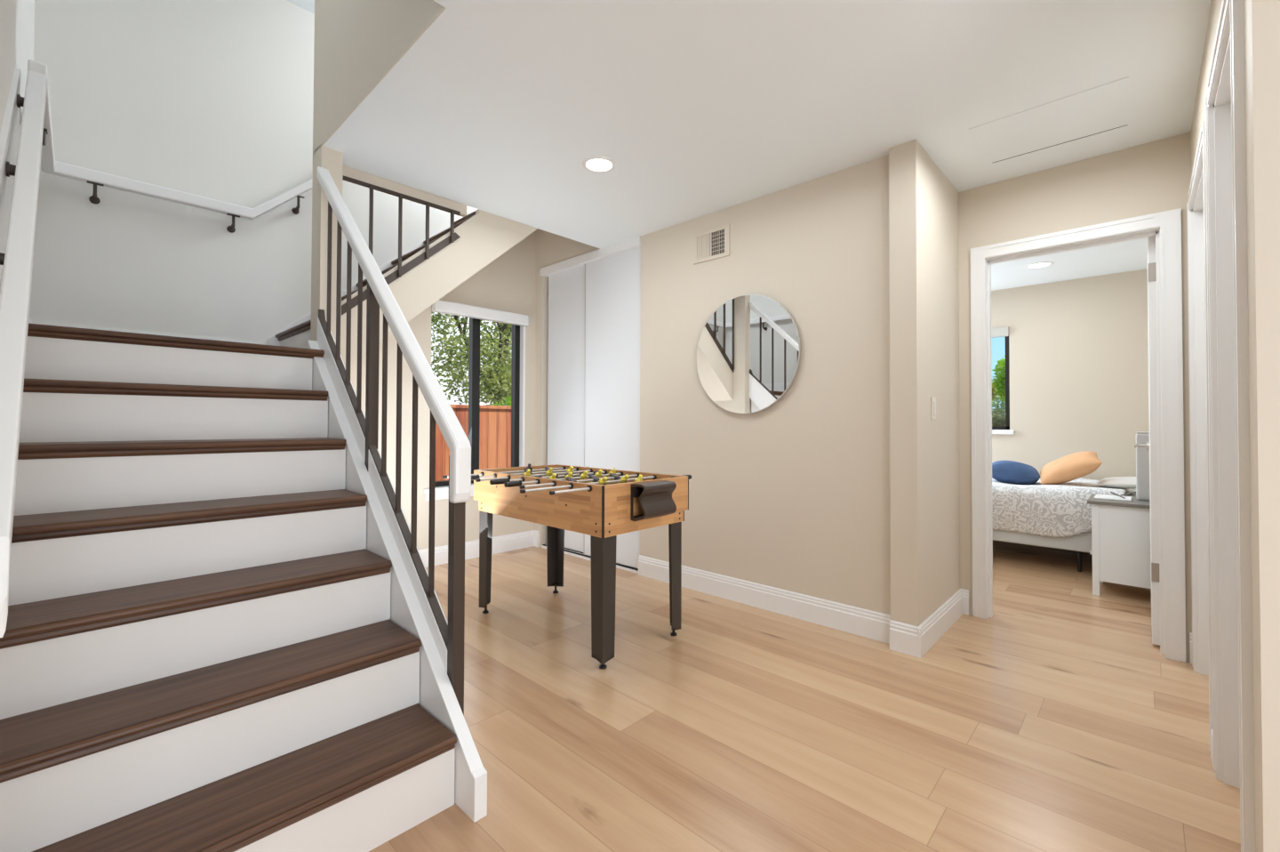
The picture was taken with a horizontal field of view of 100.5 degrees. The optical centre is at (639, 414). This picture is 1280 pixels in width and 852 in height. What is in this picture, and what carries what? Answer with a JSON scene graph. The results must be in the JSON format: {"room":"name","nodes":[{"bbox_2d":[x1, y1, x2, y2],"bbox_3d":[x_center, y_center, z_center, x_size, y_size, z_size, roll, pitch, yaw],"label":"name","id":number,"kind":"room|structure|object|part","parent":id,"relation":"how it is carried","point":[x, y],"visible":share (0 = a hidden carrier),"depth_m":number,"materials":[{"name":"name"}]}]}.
{"room":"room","nodes":[
{"label":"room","id":0,"kind":"room"},
{"bbox_2d":[0,0,34,289],"bbox_3d":[-1.948,-0.770,1.544,3.140,3.750,0.145,-1,-1,43],"label":"wall","id":1,"kind":"structure","parent":0,"point":[7,7],"depth_m":1.71,"materials":[{"name":"paint"}]},
{"bbox_2d":[0,67,20,280],"bbox_3d":[-1.538,-0.346,1.256,1.355,1.575,0.012,-1,-1,43],"label":"trim","id":2,"kind":"structure","parent":1,"relation":"attached to","point":[10,132],"depth_m":1.51,"materials":[{"name":"white paint"}]},
{"bbox_2d":[0,70,46,637],"bbox_3d":[-1.522,-0.389,1.298,1.330,1.502,0.070,-1,-1,43],"label":"wall handrail","id":3,"kind":"object","parent":1,"relation":"attached to","point":[15,292],"visible":1,"depth_m":1.16,"materials":[{"name":"white paint"}]},
{"bbox_2d":[28,316,268,344],"bbox_3d":[-2.128,-0.375,2.557,1.240,0.137,1.120,-1,-1,43],"label":"baseboard","id":4,"kind":"structure","parent":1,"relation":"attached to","point":[29,318],"depth_m":2.84,"materials":[{"name":"white paint"}]},
{"bbox_2d":[29,0,535,602],"bbox_3d":[-1.792,-0.735,3.906,0.120,3.750,3.782,-1,-1,43],"label":"wall","id":5,"kind":"structure","parent":0,"point":[211,99],"depth_m":3.07,"materials":[{"name":"paint"}]},
{"bbox_2d":[27,59,312,232],"bbox_3d":[-1.892,-1.635,2.908,1.120,1.110,1.919,-1,-1,43],"label":"wall handrail","id":6,"kind":"object","parent":5,"relation":"attached to","point":[49,164],"visible":0.74,"depth_m":2.79,"materials":[{"name":"white paint"}]},
{"bbox_3d":[-2.490,-1.206,2.222,1.052,0.067,0.044,-1,-1,43],"label":"rail","id":7,"kind":"part","parent":6,"relation":"part of","materials":[{"name":"white paint"}]},
{"bbox_3d":[-2.237,-1.675,3.259,0.044,1.023,1.885,-1,-1,43],"label":"rail","id":8,"kind":"part","parent":6,"relation":"part of","materials":[{"name":"white paint"}]},
{"bbox_2d":[423,304,525,500],"bbox_3d":[-1.332,-0.105,4.359,0.155,1.517,0.927,-1,-1,43],"label":"window","id":9,"kind":"structure","parent":5,"relation":"in","point":[518,332],"depth_m":4.38,"materials":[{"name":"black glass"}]},
{"bbox_3d":[-1.310,0.608,4.325,0.087,0.092,0.927,-1,-1,43],"label":"sill","id":10,"kind":"part","parent":9,"relation":"part of","materials":[{"name":"white paint"}]},
{"bbox_3d":[-1.362,0.544,4.375,0.060,0.040,0.827,-1,-1,43],"label":"frame","id":11,"kind":"part","parent":9,"relation":"part of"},
{"bbox_2d":[432,299,528,326],"bbox_3d":[-1.271,-0.821,4.325,0.062,0.095,0.839,-1,-1,43],"label":"roller blind","id":12,"kind":"object","parent":9,"relation":"attached to","point":[441,306],"visible":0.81,"depth_m":4.27,"materials":[{"name":"white fabric"}]},
{"bbox_3d":[-1.093,-0.144,4.667,0.060,1.427,0.048,-1,-1,43],"label":"frame","id":13,"kind":"part","parent":9,"relation":"part of","materials":[{"name":"black metal"}]},
{"bbox_2d":[418,529,539,567],"bbox_3d":[-1.556,1.074,3.991,0.078,0.137,1.888,-1,-1,43],"label":"baseboard","id":14,"kind":"structure","parent":5,"relation":"attached to","point":[502,543],"depth_m":4.42,"materials":[{"name":"white paint"}]},
{"bbox_2d":[286,0,314,14],"bbox_3d":[-1.128,-2.672,2.901,2.494,0.100,3.182,-1,-1,43],"label":"ceiling","id":15,"kind":"structure","parent":0,"point":[308,5],"depth_m":3.40,"materials":[{"name":"paint"}]},
{"bbox_2d":[310,144,343,342],"bbox_3d":[-1.584,-0.102,2.674,0.144,2.450,0.095,-1,-1,43],"label":"wall column","id":16,"kind":"structure","parent":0,"point":[330,159],"depth_m":2.64,"materials":[{"name":"beige paint"}]},
{"bbox_2d":[312,0,445,154],"bbox_3d":[-0.433,-1.965,2.988,1.414,1.308,2.082,-1,-1,43],"label":"wall","id":17,"kind":"structure","parent":0,"point":[357,43],"depth_m":2.31,"materials":[{"name":"beige paint"}]},
{"bbox_2d":[342,165,467,216],"bbox_3d":[-1.354,-1.285,3.063,0.042,0.072,0.755,-1,-1,43],"label":"trim","id":18,"kind":"structure","parent":17,"relation":"attached to","point":[348,172],"depth_m":3.04,"materials":[{"name":"beige paint"}]},
{"bbox_2d":[534,269,542,546],"bbox_3d":[-0.861,-0.064,4.729,0.090,2.440,0.110,-1,-1,43],"label":"wall","id":19,"kind":"structure","parent":0,"point":[539,278],"depth_m":4.69,"materials":[{"name":"beige paint"}]},
{"bbox_2d":[19,539,1240,851],"bbox_3d":[0.991,1.148,1.726,7.150,0.060,9.300,-1,-1,43],"label":"floor","id":20,"kind":"structure","parent":0,"point":[1054,720],"depth_m":1.92,"materials":[{"name":"brown wood"}]},
{"bbox_2d":[0,316,487,851],"bbox_3d":[-1.669,0.314,2.039,2.577,1.597,0.987,-1,-1,43],"label":"staircase","id":21,"kind":"structure","parent":20,"relation":"on","point":[268,442],"depth_m":1.52,"materials":[{"name":"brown wood"}]},
{"bbox_2d":[316,166,471,715],"bbox_3d":[-1.047,-0.055,2.105,1.414,2.319,0.054,-1,-1,43],"label":"stair railing","id":22,"kind":"object","parent":21,"relation":"attached to","point":[379,293],"visible":0.86,"depth_m":1.93,"materials":[{"name":"white paint"}]},
{"bbox_3d":[-1.071,0.111,2.126,1.344,1.256,0.025,-1,-1,43],"label":"rail","id":23,"kind":"part","parent":22,"relation":"part of","materials":[{"name":"white wood"}]},
{"bbox_3d":[-1.046,-0.470,2.111,1.414,1.490,0.054,-1,-1,43],"label":"handrail","id":24,"kind":"part","parent":22,"relation":"part of","materials":[{"name":"white paint"}]},
{"bbox_2d":[267,208,537,366],"bbox_3d":[-1.300,-1.111,3.718,0.858,1.862,1.985,-1,-1,43],"label":"staircase","id":25,"kind":"structure","parent":21,"relation":"on","point":[484,236],"depth_m":3.24,"materials":[{"name":"brown wood"}]},
{"bbox_2d":[341,175,460,314],"bbox_3d":[-1.348,-0.865,3.018,0.028,0.773,0.706,-1,-1,43],"label":"stair railing","id":26,"kind":"object","parent":25,"relation":"attached to","point":[429,252],"visible":0.7,"depth_m":3.00,"materials":[{"name":"brown metal"}]},
{"bbox_3d":[-1.354,-0.799,3.022,0.012,0.642,0.706,-1,-1,43],"label":"rail","id":27,"kind":"part","parent":26,"relation":"part of","materials":[{"name":"brown metal"}]},
{"bbox_2d":[442,463,691,669],"bbox_3d":[-0.376,0.711,2.833,1.199,0.837,1.002,-1,-1,43],"label":"foosball table","id":28,"kind":"object","parent":20,"relation":"on","point":[603,504],"visible":0.95,"depth_m":2.60,"materials":[{"name":"brown wood"}]},
{"bbox_3d":[-0.901,0.335,2.815,0.030,0.030,0.100,-1,-1,43],"label":"handle","id":29,"kind":"part","parent":28,"relation":"part of","materials":[{"name":"black plastic"}]},
{"bbox_3d":[-0.862,0.825,3.048,0.083,0.553,0.083,-1,-1,43],"label":"leg","id":30,"kind":"part","parent":28,"relation":"part of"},
{"bbox_3d":[-0.699,0.333,2.648,0.030,0.030,0.100,-1,-1,43],"label":"handle","id":31,"kind":"part","parent":28,"relation":"part of","materials":[{"name":"black plastic"}]},
{"bbox_3d":[-0.747,0.341,3.172,0.012,0.012,0.870,-1,-1,43],"label":"rod","id":32,"kind":"part","parent":28,"relation":"part of","materials":[{"name":"metal"}]},
{"bbox_3d":[-0.609,0.332,2.549,0.030,0.030,0.085,-1,-1,43],"label":"handle","id":33,"kind":"part","parent":28,"relation":"part of","materials":[{"name":"black plastic"}]},
{"bbox_3d":[-0.750,0.411,3.299,0.017,0.174,0.566,-1,-1,43],"label":"panel","id":34,"kind":"part","parent":28,"relation":"part of","materials":[{"name":"brown wood"}]},
{"bbox_3d":[-0.633,0.340,3.099,0.012,0.012,0.860,-1,-1,43],"label":"rod","id":35,"kind":"part","parent":28,"relation":"part of","materials":[{"name":"metal"}]},
{"bbox_3d":[-0.542,0.339,3.002,0.012,0.012,0.815,-1,-1,43],"label":"rod","id":36,"kind":"part","parent":28,"relation":"part of","materials":[{"name":"metal"}]},
{"bbox_3d":[-0.557,0.430,2.713,1.105,0.228,0.018,-1,-1,43],"label":"panel","id":37,"kind":"part","parent":28,"relation":"part of","materials":[{"name":"brown wood"}]},
{"bbox_3d":[-0.539,0.831,3.390,0.083,0.553,0.083,-1,-1,43],"label":"leg","id":38,"kind":"part","parent":28,"relation":"part of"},
{"bbox_3d":[-0.440,0.338,2.921,0.012,0.012,0.832,-1,-1,43],"label":"rod","id":39,"kind":"part","parent":28,"relation":"part of","materials":[{"name":"metal"}]},
{"bbox_3d":[-0.354,0.337,2.817,0.012,0.012,0.805,-1,-1,43],"label":"rod","id":40,"kind":"part","parent":28,"relation":"part of","materials":[{"name":"metal"}]},
{"bbox_3d":[-0.050,0.334,2.571,0.012,0.012,0.925,-1,-1,43],"label":"rod","id":41,"kind":"part","parent":28,"relation":"part of","materials":[{"name":"metal"}]},
{"bbox_3d":[-0.257,0.336,2.730,0.012,0.012,0.818,-1,-1,43],"label":"rod","id":42,"kind":"part","parent":28,"relation":"part of","materials":[{"name":"metal"}]},
{"bbox_3d":[-0.186,0.335,2.619,0.012,0.012,0.922,-1,-1,43],"label":"rod","id":43,"kind":"part","parent":28,"relation":"part of","materials":[{"name":"metal"}]},
{"bbox_3d":[-0.165,0.817,2.389,0.083,0.553,0.083,-1,-1,43],"label":"leg","id":44,"kind":"part","parent":28,"relation":"part of","materials":[{"name":"black wood"}]},
{"bbox_3d":[-0.155,0.411,3.138,1.105,0.174,0.018,-1,-1,43],"label":"panel","id":45,"kind":"part","parent":28,"relation":"part of","materials":[{"name":"brown wood"}]},
{"bbox_3d":[0.033,0.404,2.530,0.004,0.163,0.218,-1,-1,43],"label":"frame","id":46,"kind":"part","parent":28,"relation":"part of","materials":[{"name":"brown plastic"}]},
{"bbox_3d":[0.038,0.430,2.553,0.017,0.228,0.566,-1,-1,43],"label":"panel","id":47,"kind":"part","parent":28,"relation":"part of","materials":[{"name":"brown wood"}]},
{"bbox_3d":[0.154,0.824,2.735,0.083,0.553,0.083,-1,-1,43],"label":"leg","id":48,"kind":"part","parent":28,"relation":"part of","materials":[{"name":"black wood"}]},
{"bbox_2d":[992,488,1135,571],"bbox_3d":[3.294,0.895,4.673,2.050,0.550,1.340,-1,-1,43],"label":"bed","id":49,"kind":"object","parent":20,"relation":"on","point":[1082,542],"visible":0.12,"depth_m":3.96,"materials":[{"name":"grey fabric"}]},
{"bbox_2d":[992,477,1127,536],"bbox_3d":[3.131,0.738,4.757,1.800,0.398,1.384,-1,-1,43],"label":"duvet","id":50,"kind":"object","parent":49,"relation":"on","point":[1063,509],"visible":0.26,"depth_m":3.98,"materials":[{"name":"white fabric"}]},
{"bbox_2d":[992,460,1039,484],"bbox_3d":[3.217,0.503,4.588,0.374,0.214,0.380,0,-1,38],"label":"cushion","id":51,"kind":"object","parent":50,"relation":"on","point":[1005,471],"visible":0.77,"depth_m":4.46,"materials":[{"name":"blue fabric"}]},
{"bbox_2d":[1040,450,1102,484],"bbox_3d":[3.459,0.430,4.292,0.370,0.268,0.456,0,-1,37],"label":"cushion","id":52,"kind":"object","parent":50,"relation":"on","point":[1068,468],"visible":0.98,"depth_m":4.17,"materials":[{"name":"fabric"}]},
{"bbox_2d":[1096,476,1135,488],"bbox_3d":[3.788,0.529,4.144,0.339,0.088,0.472,-1,-1,43],"label":"pillow","id":53,"kind":"object","parent":50,"relation":"on","point":[1114,482],"visible":0.65,"depth_m":4.04,"materials":[{"name":"fabric"}]},
{"bbox_3d":[3.247,1.076,3.930,0.032,0.165,0.032,-1,-1,43],"label":"leg","id":54,"kind":"part","parent":49,"relation":"part of","materials":[{"name":"black plastic"}]},
{"bbox_3d":[3.295,0.725,4.676,1.990,0.210,1.300,-1,-1,43],"label":"mattress","id":55,"kind":"part","parent":49,"relation":"part of","materials":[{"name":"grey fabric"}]},
{"bbox_2d":[1087,494,1150,595],"bbox_3d":[3.168,0.850,3.403,0.447,0.602,0.430,-1,-1,43],"label":"nightstand","id":56,"kind":"object","parent":20,"relation":"on","point":[1120,529],"visible":0.59,"depth_m":3.31,"materials":[{"name":"wood"}]},
{"bbox_3d":[2.912,0.860,3.400,0.035,0.580,0.035,-1,-1,43],"label":"leg","id":57,"kind":"part","parent":56,"relation":"part of","materials":[{"name":"white wood"}]},
{"bbox_2d":[1093,494,1131,501],"bbox_3d":[3.106,0.545,3.495,0.180,0.008,0.240,-1,-1,43],"label":"magazine","id":58,"kind":"object","parent":56,"relation":"on","point":[1097,496],"visible":1,"depth_m":3.47,"materials":[{"name":"paper"}]},
{"bbox_2d":[1110,491,1135,498],"bbox_3d":[3.182,0.521,3.490,0.249,0.036,0.096,1,-1,-26],"label":"cable","id":59,"kind":"object","parent":58,"relation":"on","point":[1115,493],"visible":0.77,"depth_m":3.48,"materials":[{"name":"plastic"}]},
{"bbox_3d":[3.048,0.811,3.268,0.355,0.485,0.016,-1,-1,43],"label":"panel","id":60,"kind":"part","parent":56,"relation":"part of","materials":[{"name":"white wood"}]},
{"bbox_2d":[1136,431,1149,500],"bbox_3d":[3.272,0.329,3.421,0.122,0.440,0.124,-1,-1,43],"label":"tower","id":61,"kind":"object","parent":56,"relation":"on","point":[1142,454],"visible":0.48,"depth_m":3.40,"materials":[{"name":"grey plastic"}]},
{"bbox_2d":[536,154,890,615],"bbox_3d":[0.163,-0.730,3.773,3.143,3.750,0.110,-1,-1,43],"label":"wall","id":62,"kind":"structure","parent":0,"point":[793,494],"depth_m":3.03,"materials":[{"name":"beige paint"}]},
{"bbox_2d":[540,235,640,573],"bbox_3d":[-0.411,-0.069,4.277,1.202,2.440,0.099,-1,-1,43],"label":"sliding doors","id":63,"kind":"structure","parent":62,"relation":"in","point":[591,300],"depth_m":4.21,"materials":[{"name":"wood"}]},
{"bbox_3d":[-0.840,-0.032,4.681,0.006,2.374,0.070,-1,-1,43],"label":"jamb trim","id":64,"kind":"part","parent":63,"relation":"part of","materials":[{"name":"beige paint"}]},
{"bbox_3d":[-0.599,-0.057,4.483,0.560,2.350,0.023,-1,-1,43],"label":"door panel","id":65,"kind":"part","parent":63,"relation":"part of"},
{"bbox_3d":[-0.437,-0.059,4.290,0.006,2.350,0.030,-1,-1,43],"label":"door edge trim","id":66,"kind":"part","parent":63,"relation":"part of","materials":[{"name":"wood"}]},
{"bbox_3d":[-0.209,-0.061,4.074,0.622,2.350,0.023,-1,-1,43],"label":"door panel","id":67,"kind":"part","parent":63,"relation":"part of","materials":[{"name":"white wood"}]},
{"bbox_2d":[693,223,729,263],"bbox_3d":[0.456,-1.093,3.420,0.284,0.197,0.011,-1,-1,43],"label":"air vent","id":68,"kind":"object","parent":62,"relation":"in","point":[712,244],"visible":1,"depth_m":3.41,"materials":[{"name":"beige metal"}]},
{"bbox_2d":[712,229,724,255],"bbox_3d":[0.496,-1.092,3.381,0.099,0.150,0.005,-1,-1,43],"label":"grille","id":69,"kind":"object","parent":68,"relation":"attached to","point":[717,235],"depth_m":3.38,"materials":[{"name":"beige metal"}]},
{"bbox_2d":[696,294,800,413],"bbox_3d":[0.636,-0.364,3.223,0.720,0.720,0.028,-1,-1,43],"label":"round mirror","id":70,"kind":"object","parent":62,"relation":"attached to","point":[748,349],"visible":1,"depth_m":3.19,"materials":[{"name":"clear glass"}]},
{"bbox_2d":[638,554,890,643],"bbox_3d":[0.623,1.070,3.217,1.739,0.137,0.016,-1,-1,43],"label":"baseboard","id":71,"kind":"structure","parent":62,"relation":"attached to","point":[853,620],"depth_m":3.04,"materials":[{"name":"white paint"}]},
{"bbox_2d":[322,0,1211,290],"bbox_3d":[0.981,-1.477,1.708,7.100,0.312,9.190,-1,-1,43],"label":"ceiling","id":72,"kind":"structure","parent":0,"point":[700,108],"depth_m":2.22,"materials":[{"name":"paint"}]},
{"bbox_2d":[582,156,615,173],"bbox_3d":[-0.214,-1.308,2.790,0.176,0.005,0.176,-1,-1,43],"label":"recessed light","id":73,"kind":"object","parent":72,"relation":"in","point":[600,164],"visible":1,"depth_m":2.79,"materials":[{"name":"white paint"}]},
{"bbox_2d":[1025,261,1053,268],"bbox_3d":[3.395,-1.270,4.526,0.192,0.005,0.192,-1,-1,43],"label":"recessed light","id":74,"kind":"object","parent":72,"relation":"in","point":[1043,264],"visible":1,"depth_m":4.52,"materials":[{"name":"white paint"}]},
{"bbox_2d":[968,76,1131,164],"bbox_3d":[1.861,-1.308,2.418,0.540,0.004,0.455,-1,-1,43],"label":"trim","id":75,"kind":"structure","parent":72,"relation":"attached to","point":[1127,81],"depth_m":2.31,"materials":[{"name":"paint"}]},
{"bbox_2d":[888,139,959,626],"bbox_3d":[1.575,-0.113,2.884,0.122,2.500,0.910,-1,-1,43],"label":"wall","id":76,"kind":"structure","parent":0,"point":[924,452],"depth_m":2.59,"materials":[{"name":"beige paint"}]},
{"bbox_2d":[889,588,962,657],"bbox_3d":[1.532,1.067,2.813,0.138,0.137,0.810,-1,-1,43],"label":"baseboard","id":77,"kind":"structure","parent":76,"relation":"attached to","point":[906,638],"depth_m":2.56,"materials":[{"name":"white paint"}]},
{"bbox_2d":[931,396,935,419],"bbox_3d":[1.492,-0.031,2.699,0.010,0.115,0.070,-1,-1,43],"label":"light switch","id":78,"kind":"object","parent":76,"relation":"attached to","point":[933,399],"visible":1,"depth_m":2.69,"materials":[{"name":"white plastic"}]},
{"bbox_2d":[991,268,1149,479],"bbox_3d":[3.366,-0.035,5.669,3.500,2.440,0.120,-1,-1,43],"label":"wall","id":79,"kind":"structure","parent":0,"point":[1079,347],"depth_m":4.94,"materials":[{"name":"beige paint"}]},
{"bbox_2d":[991,326,1008,337],"bbox_3d":[3.215,-0.827,5.747,1.279,0.095,0.055,-1,-1,43],"label":"roller blind","id":80,"kind":"object","parent":79,"relation":"attached to","point":[1004,331],"visible":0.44,"depth_m":5.34,"materials":[{"name":"grey fabric"}]},
{"bbox_2d":[992,336,1014,434],"bbox_3d":[3.225,-0.337,5.752,1.355,1.075,0.100,-1,-1,43],"label":"window","id":81,"kind":"structure","parent":79,"relation":"in","point":[996,429],"depth_m":5.33,"materials":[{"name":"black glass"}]},
{"bbox_3d":[3.241,0.138,5.763,1.285,0.037,0.050,-1,-1,43],"label":"frame","id":82,"kind":"part","parent":81,"relation":"part of","materials":[{"name":"black metal"}]},
{"bbox_3d":[3.223,0.178,5.745,1.355,0.045,0.100,-1,-1,43],"label":"sill","id":83,"kind":"part","parent":81,"relation":"part of","materials":[{"name":"white paint"}]},
{"bbox_3d":[3.695,-0.351,5.343,0.040,1.055,0.050,-1,-1,43],"label":"frame","id":84,"kind":"part","parent":81,"relation":"part of","materials":[{"name":"black metal"}]},
{"bbox_2d":[958,131,1191,662],"bbox_3d":[2.275,-0.112,2.768,1.074,2.500,0.115,-1,-1,43],"label":"wall","id":85,"kind":"structure","parent":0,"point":[1153,177],"depth_m":2.75,"materials":[{"name":"beige paint"}]},
{"bbox_2d":[960,588,1191,663],"bbox_3d":[2.186,1.069,2.741,0.944,0.137,0.016,-1,-1,43],"label":"baseboard","id":86,"kind":"structure","parent":85,"relation":"attached to","point":[965,592],"depth_m":3.04,"materials":[{"name":"white paint"}]},
{"bbox_2d":[970,208,1186,662],"bbox_3d":[2.481,0.098,3.043,0.846,2.090,0.842,-1,-1,43],"label":"door frame","id":87,"kind":"structure","parent":85,"relation":"attached to","point":[1163,229],"depth_m":2.61,"materials":[{"name":"white paint"}]},
{"bbox_3d":[1.917,0.095,3.011,0.070,2.090,0.020,-1,-1,43],"label":"casing","id":88,"kind":"part","parent":87,"relation":"part of","materials":[{"name":"white paint"}]},
{"bbox_3d":[2.203,-0.918,2.759,0.706,0.070,0.020,-1,-1,43],"label":"casing","id":89,"kind":"part","parent":87,"relation":"part of","materials":[{"name":"white paint"}]},
{"bbox_3d":[2.907,0.180,3.084,0.064,0.053,0.127,-1,-1,43],"label":"handle","id":90,"kind":"part","parent":87,"relation":"part of","materials":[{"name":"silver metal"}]},
{"bbox_3d":[2.481,0.089,2.478,0.070,2.090,0.020,-1,-1,43],"label":"casing","id":91,"kind":"part","parent":87,"relation":"part of","materials":[{"name":"white paint"}]},
{"bbox_2d":[1190,0,1279,851],"bbox_3d":[2.961,-0.140,0.754,2.932,2.500,1.870,-1,-1,43],"label":"wall","id":92,"kind":"structure","parent":0,"point":[1261,18],"depth_m":1.07,"materials":[{"name":"beige paint"}]},
{"bbox_2d":[1186,115,1212,757],"bbox_3d":[2.228,0.069,2.035,0.136,2.115,0.920,-1,-1,43],"label":"door","id":93,"kind":"structure","parent":92,"relation":"in","point":[1196,204],"depth_m":2.33,"materials":[{"name":"white paint"}]},
{"bbox_3d":[2.477,0.075,2.385,0.016,2.115,0.070,-1,-1,43],"label":"casing","id":94,"kind":"part","parent":93,"relation":"part of","materials":[{"name":"white paint"}]},
{"bbox_3d":[2.188,-0.953,2.091,0.016,0.070,0.780,-1,-1,43],"label":"casing","id":95,"kind":"part","parent":93,"relation":"part of","materials":[{"name":"white paint"}]},
{"bbox_3d":[2.233,0.103,2.029,0.121,2.047,0.784,-1,-1,43],"label":"frame","id":96,"kind":"part","parent":93,"relation":"part of","materials":[{"name":"white paint"}]},
{"bbox_3d":[1.893,0.064,1.767,0.016,2.115,0.070,-1,-1,43],"label":"casing","id":97,"kind":"part","parent":93,"relation":"part of","materials":[{"name":"white paint"}]},
{"bbox_2d":[1192,662,1213,766],"bbox_3d":[2.909,1.042,0.770,2.848,0.137,1.886,-1,-1,43],"label":"baseboard","id":98,"kind":"structure","parent":92,"relation":"attached to","point":[1192,662],"depth_m":1.71,"materials":[{"name":"white paint"}]},
{"bbox_2d":[1204,0,1255,851],"bbox_3d":[1.620,0.037,1.392,0.136,2.155,0.730,-1,-1,43],"label":"door frame","id":99,"kind":"structure","parent":92,"relation":"in","point":[1225,100],"depth_m":1.61,"materials":[{"name":"white paint"}]},
{"bbox_3d":[1.803,0.042,1.673,0.016,2.155,0.070,-1,-1,43],"label":"casing","id":100,"kind":"part","parent":99,"relation":"part of","materials":[{"name":"white paint"}]},
{"bbox_3d":[1.580,-1.004,1.449,0.016,0.070,0.590,-1,-1,43],"label":"casing","id":101,"kind":"part","parent":99,"relation":"part of","materials":[{"name":"white paint"}]},
{"bbox_3d":[1.625,0.071,1.387,0.121,2.087,0.594,-1,-1,43],"label":"frame","id":102,"kind":"part","parent":99,"relation":"part of","materials":[{"name":"white paint"}]},
{"bbox_3d":[1.350,0.034,1.194,0.016,2.155,0.070,-1,-1,43],"label":"casing","id":103,"kind":"part","parent":99,"relation":"part of","materials":[{"name":"white paint"}]},
{"label":"outside","id":104,"kind":"structure","parent":0,"visible":0},
{"bbox_3d":[3.687,1.729,19.885,38.000,0.060,46.000,-1,-1,43],"label":"ground","id":105,"kind":"structure","parent":104,"visible":0},
{"bbox_2d":[431,308,511,405],"bbox_3d":[-2.640,-0.711,8.626,2.486,4.446,2.220,1,-1,-24],"label":"tree","id":106,"kind":"object","parent":105,"relation":"on","point":[497,378],"visible":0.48,"depth_m":8.35,"materials":[{"name":"green plant"}]},
{"bbox_2d":[435,404,511,480],"bbox_3d":[-1.580,0.679,6.505,0.095,1.563,3.296,-1,-1,43],"label":"fence","id":107,"kind":"object","parent":105,"relation":"on","point":[495,420],"visible":0.06,"depth_m":6.25,"materials":[{"name":"brown wood"}]},
{"bbox_3d":[-1.606,-0.084,6.478,0.085,0.038,3.200,-1,-1,43],"label":"cap rail","id":108,"kind":"part","parent":107,"relation":"part of","materials":[{"name":"brown wood"}]},
{"bbox_2d":[480,321,511,405],"bbox_3d":[-2.333,-0.769,11.318,3.121,4.645,1.966,0,-1,-13],"label":"tree","id":109,"kind":"object","parent":105,"relation":"on","point":[487,323],"visible":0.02,"depth_m":10.91,"materials":[{"name":"green plant"}]},
{"bbox_2d":[490,396,511,406],"bbox_3d":[-1.501,0.610,7.864,0.528,1.785,1.677,-1,-1,42],"label":"shrub","id":110,"kind":"object","parent":105,"relation":"on","point":[507,401],"visible":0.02,"depth_m":7.49,"materials":[{"name":"green plant"}]},
{"bbox_2d":[992,380,999,411],"bbox_3d":[5.549,0.478,8.508,0.374,2.119,0.374,-1,-1,43],"label":"shrub","id":111,"kind":"object","parent":105,"relation":"on","point":[993,388],"visible":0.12,"depth_m":8.44,"materials":[{"name":"green plant"}]},
{"bbox_2d":[992,354,1005,401],"bbox_3d":[5.200,0.333,7.463,0.460,2.373,0.453,-1,-1,43],"label":"tree","id":112,"kind":"object","parent":105,"relation":"on","point":[1000,386],"visible":0.32,"depth_m":7.49,"materials":[{"name":"green plant"}]},
{"bbox_2d":[992,408,1005,425],"bbox_3d":[4.446,0.707,6.792,0.960,1.601,0.525,-1,-1,43],"label":"shrub","id":113,"kind":"object","parent":105,"relation":"on","point":[996,421],"visible":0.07,"depth_m":6.68,"materials":[{"name":"green plant"}]},
{"bbox_2d":[992,376,1005,421],"bbox_3d":[7.770,0.356,11.928,2.438,2.483,1.246,-1,-1,43],"label":"tree","id":114,"kind":"object","parent":105,"relation":"on","point":[1002,404],"visible":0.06,"depth_m":11.54,"materials":[{"name":"green plant"}]}
]}

